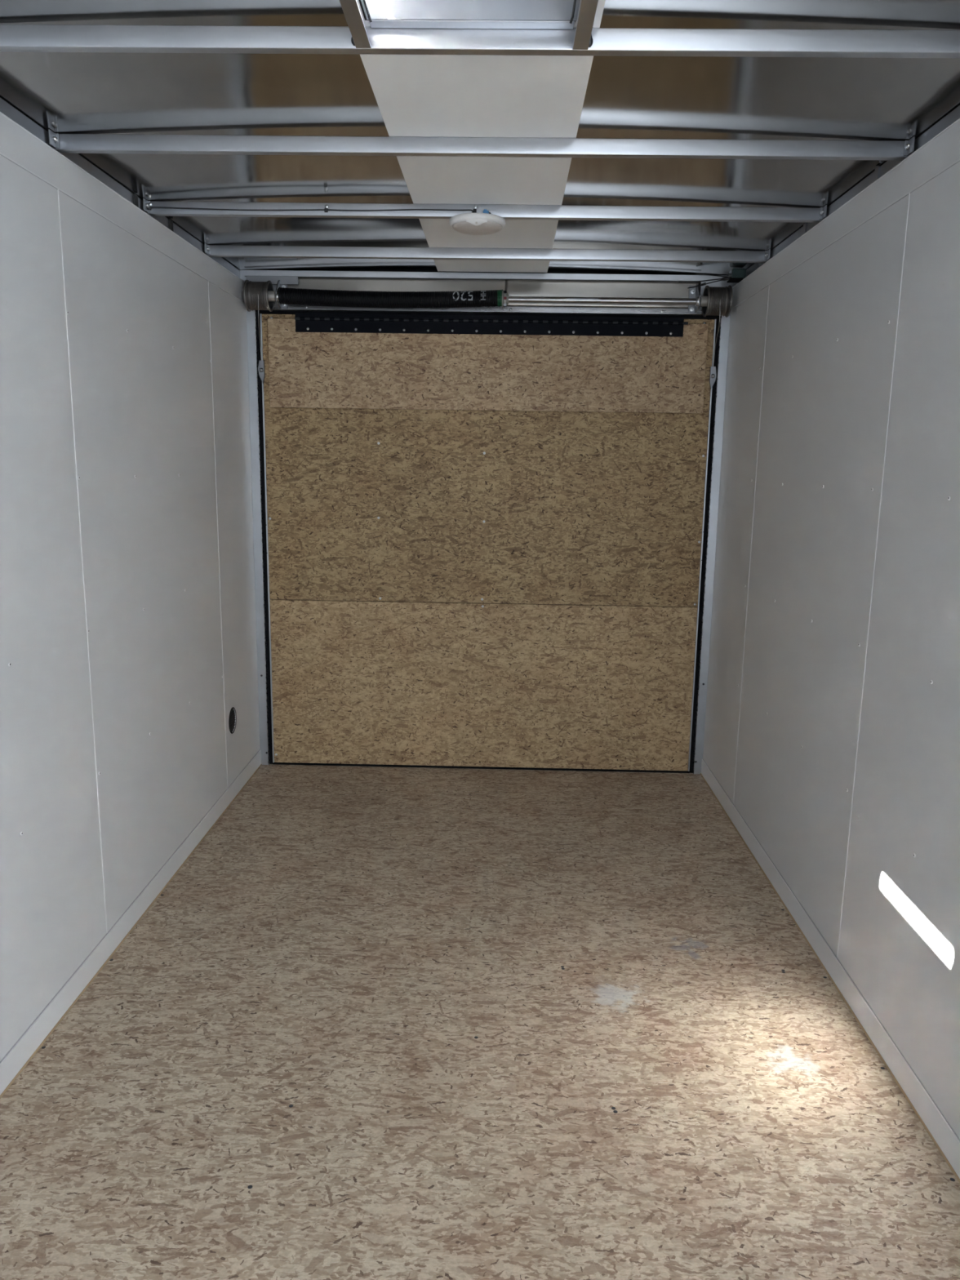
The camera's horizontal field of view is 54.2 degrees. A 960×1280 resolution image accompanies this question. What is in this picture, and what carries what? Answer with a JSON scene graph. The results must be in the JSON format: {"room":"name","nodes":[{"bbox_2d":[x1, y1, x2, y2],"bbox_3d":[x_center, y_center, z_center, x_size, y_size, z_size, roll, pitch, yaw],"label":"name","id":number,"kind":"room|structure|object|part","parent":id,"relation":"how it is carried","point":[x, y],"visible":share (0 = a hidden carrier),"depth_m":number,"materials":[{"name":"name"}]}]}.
{"room":"cargo trailer interior","nodes":[
{"label":"cargo trailer interior","id":0,"kind":"room"},
{"bbox_2d":[0,111,260,1061],"bbox_3d":[-1.101,0.010,1.563,0.065,2.200,5.450,1,11,1],"label":"wall","id":1,"kind":"structure","parent":0,"point":[128,645],"depth_m":2.61,"materials":[{"name":"grey plastic"}]},
{"bbox_2d":[0,97,239,277],"bbox_3d":[-1.094,-0.914,1.359,0.045,0.294,5.400,1,11,1],"label":"trim","id":2,"kind":"structure","parent":1,"relation":"attached to","point":[6,108],"depth_m":2.61,"materials":[{"name":"metal"}]},
{"bbox_2d":[0,749,262,1098],"bbox_3d":[-1.084,1.058,1.739,0.006,0.077,5.399,1,11,1],"label":"baseboard","id":3,"kind":"structure","parent":1,"relation":"attached to","point":[31,1041],"depth_m":2.68,"materials":[{"name":"white"}]},
{"bbox_2d":[228,706,236,733],"bbox_3d":[-1.039,0.336,3.914,0.013,0.111,0.111,1,11,1],"label":"air vent","id":4,"kind":"object","parent":1,"relation":"in","point":[232,719],"visible":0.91,"depth_m":3.92,"materials":[{"name":"black plastic"}]},
{"bbox_2d":[246,310,269,764],"bbox_3d":[-1.023,-0.497,4.200,0.100,2.200,0.037,1,11,1],"label":"trim","id":5,"kind":"structure","parent":1,"relation":"attached to","point":[251,322],"depth_m":4.19,"materials":[{"name":"metal"}]},
{"bbox_2d":[0,764,959,1279],"bbox_3d":[-0.058,1.126,1.745,2.060,0.031,5.430,1,11,1],"label":"floor","id":6,"kind":"structure","parent":0,"point":[379,1023],"depth_m":2.22,"materials":[{"name":"beige wood"}]},
{"bbox_2d":[0,0,959,275],"bbox_3d":[-0.026,-1.054,1.334,2.180,0.018,5.450,1,11,1],"label":"ceiling","id":7,"kind":"structure","parent":0,"point":[228,94],"depth_m":2.16,"materials":[{"name":"grey metal"}]},
{"bbox_2d":[339,0,598,49],"bbox_3d":[-0.022,-1.072,1.358,0.441,0.119,0.704,1,11,1],"label":"ceiling vent","id":8,"kind":"object","parent":7,"relation":"in","point":[416,14],"visible":1,"depth_m":1.67,"materials":[{"name":"metal"}]},
{"bbox_3d":[-0.221,-1.036,1.368,0.028,0.039,0.701,1,11,1],"label":"rail","id":9,"kind":"part","parent":8,"relation":"part of","materials":[{"name":"metal"}]},
{"bbox_3d":[-0.201,-1.075,1.478,0.007,0.014,0.414,1,11,1],"label":"gasket cord","id":10,"kind":"part","parent":8,"relation":"part of","materials":[{"name":"black rubber"}]},
{"bbox_3d":[0.159,-1.069,1.472,0.007,0.014,0.414,1,11,1],"label":"gasket cord","id":11,"kind":"part","parent":8,"relation":"part of","materials":[{"name":"black rubber"}]},
{"bbox_3d":[0.175,-1.028,1.361,0.028,0.039,0.701,1,11,1],"label":"rail","id":12,"kind":"part","parent":8,"relation":"part of","materials":[{"name":"metal"}]},
{"bbox_2d":[0,24,959,57],"bbox_3d":[-0.018,-1.097,1.708,2.092,0.038,0.056,1,11,1],"label":"bow","id":13,"kind":"object","parent":7,"relation":"attached to","point":[241,39],"visible":1,"depth_m":1.71,"materials":[{"name":"metal"}]},
{"bbox_2d":[356,0,605,272],"bbox_3d":[0.014,-1.276,2.528,0.474,0.002,2.880,1,11,1],"label":"ceiling panel","id":14,"kind":"object","parent":7,"relation":"attached to","point":[421,95],"visible":0.75,"depth_m":2.19,"materials":[{"name":"white plastic"}]},
{"bbox_2d":[48,128,915,160],"bbox_3d":[-0.005,-1.210,2.292,2.092,0.038,0.056,1,11,1],"label":"bow","id":15,"kind":"object","parent":7,"relation":"attached to","point":[611,148],"visible":0.99,"depth_m":2.30,"materials":[{"name":"metal"}]},
{"bbox_2d":[142,198,826,222],"bbox_3d":[0.009,-1.326,2.895,2.092,0.038,0.056,1,11,1],"label":"bow","id":16,"kind":"object","parent":7,"relation":"attached to","point":[558,212],"visible":0.94,"depth_m":2.90,"materials":[{"name":"metal"}]},
{"bbox_2d":[147,202,477,213],"bbox_3d":[-0.520,-1.335,2.903,1.024,0.033,0.008,1,11,1],"label":"wire","id":17,"kind":"object","parent":16,"relation":"attached to","point":[326,210],"visible":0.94,"depth_m":2.90,"materials":[{"name":"black"}]},
{"bbox_2d":[448,208,505,235],"bbox_3d":[-0.008,-1.305,2.926,0.177,0.059,0.177,1,11,1],"label":"dome light","id":18,"kind":"object","parent":16,"relation":"attached to","point":[486,223],"visible":1,"depth_m":2.88,"materials":[{"name":"white plastic"}]},
{"bbox_2d":[466,218,487,225],"bbox_3d":[-0.010,-1.273,2.856,0.064,0.016,0.019,1,11,1],"label":"switch","id":19,"kind":"object","parent":18,"relation":"attached to","point":[468,221],"depth_m":2.85,"materials":[{"name":"white plastic"}]},
{"bbox_2d":[204,243,770,262],"bbox_3d":[0.022,-1.442,3.493,2.092,0.038,0.056,1,11,1],"label":"bow","id":20,"kind":"object","parent":7,"relation":"attached to","point":[212,251],"visible":1,"depth_m":3.50,"materials":[{"name":"metal"}]},
{"bbox_2d":[678,268,746,288],"bbox_3d":[0.950,-1.482,3.841,0.286,0.054,0.090,6,12,24],"label":"junction box","id":21,"kind":"object","parent":7,"relation":"attached to","point":[735,275],"visible":0.97,"depth_m":3.80,"materials":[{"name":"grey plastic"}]},
{"bbox_2d":[257,312,716,771],"bbox_3d":[0.016,-0.394,4.183,1.968,2.010,0.053,1,11,1],"label":"door","id":22,"kind":"structure","parent":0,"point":[485,533],"depth_m":4.17,"materials":[{"name":"wood"}]},
{"bbox_2d":[256,270,719,773],"bbox_3d":[0.018,-0.491,4.196,2.060,2.280,0.042,1,11,1],"label":"door frame","id":23,"kind":"structure","parent":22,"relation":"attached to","point":[263,312],"depth_m":4.15,"materials":[{"name":"black rubber"}]},
{"bbox_2d":[702,118,959,1138],"bbox_3d":[1.017,0.050,1.523,0.065,2.200,5.450,1,11,1],"label":"wall","id":24,"kind":"structure","parent":0,"point":[832,726],"depth_m":2.51,"materials":[{"name":"grey plastic"}]},
{"bbox_2d":[243,275,733,366],"bbox_3d":[0.020,-1.325,3.931,2.023,0.378,0.139,1,11,1],"label":"spring","id":25,"kind":"object","parent":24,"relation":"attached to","point":[259,294],"visible":1,"depth_m":3.89,"materials":[{"name":"metal"}]},
{"bbox_3d":[-0.878,-1.521,3.964,0.220,0.033,0.014,1,11,1],"label":"bracket plate","id":26,"kind":"part","parent":25,"relation":"part of","materials":[{"name":"metal"}]},
{"bbox_2d":[240,270,737,315],"bbox_3d":[0.032,-1.474,3.984,2.176,0.162,0.046,1,11,1],"label":"door header","id":27,"kind":"structure","parent":24,"relation":"attached to","point":[516,284],"depth_m":3.96,"materials":[{"name":"metal"}]},
{"bbox_2d":[692,315,730,773],"bbox_3d":[1.057,-0.459,4.161,0.100,2.200,0.037,1,11,1],"label":"trim","id":28,"kind":"structure","parent":24,"relation":"attached to","point":[724,327],"depth_m":4.15,"materials":[{"name":"metal"}]},
{"bbox_2d":[700,759,959,1183],"bbox_3d":[0.969,1.096,1.700,0.006,0.077,5.399,1,11,1],"label":"baseboard","id":29,"kind":"structure","parent":24,"relation":"attached to","point":[937,1126],"depth_m":2.46,"materials":[{"name":"white"}]},
{"bbox_2d":[745,105,959,277],"bbox_3d":[1.037,-0.875,1.319,0.045,0.294,5.400,1,11,1],"label":"trim","id":30,"kind":"structure","parent":24,"relation":"attached to","point":[954,115],"depth_m":2.54,"materials":[{"name":"metal"}]}
]}

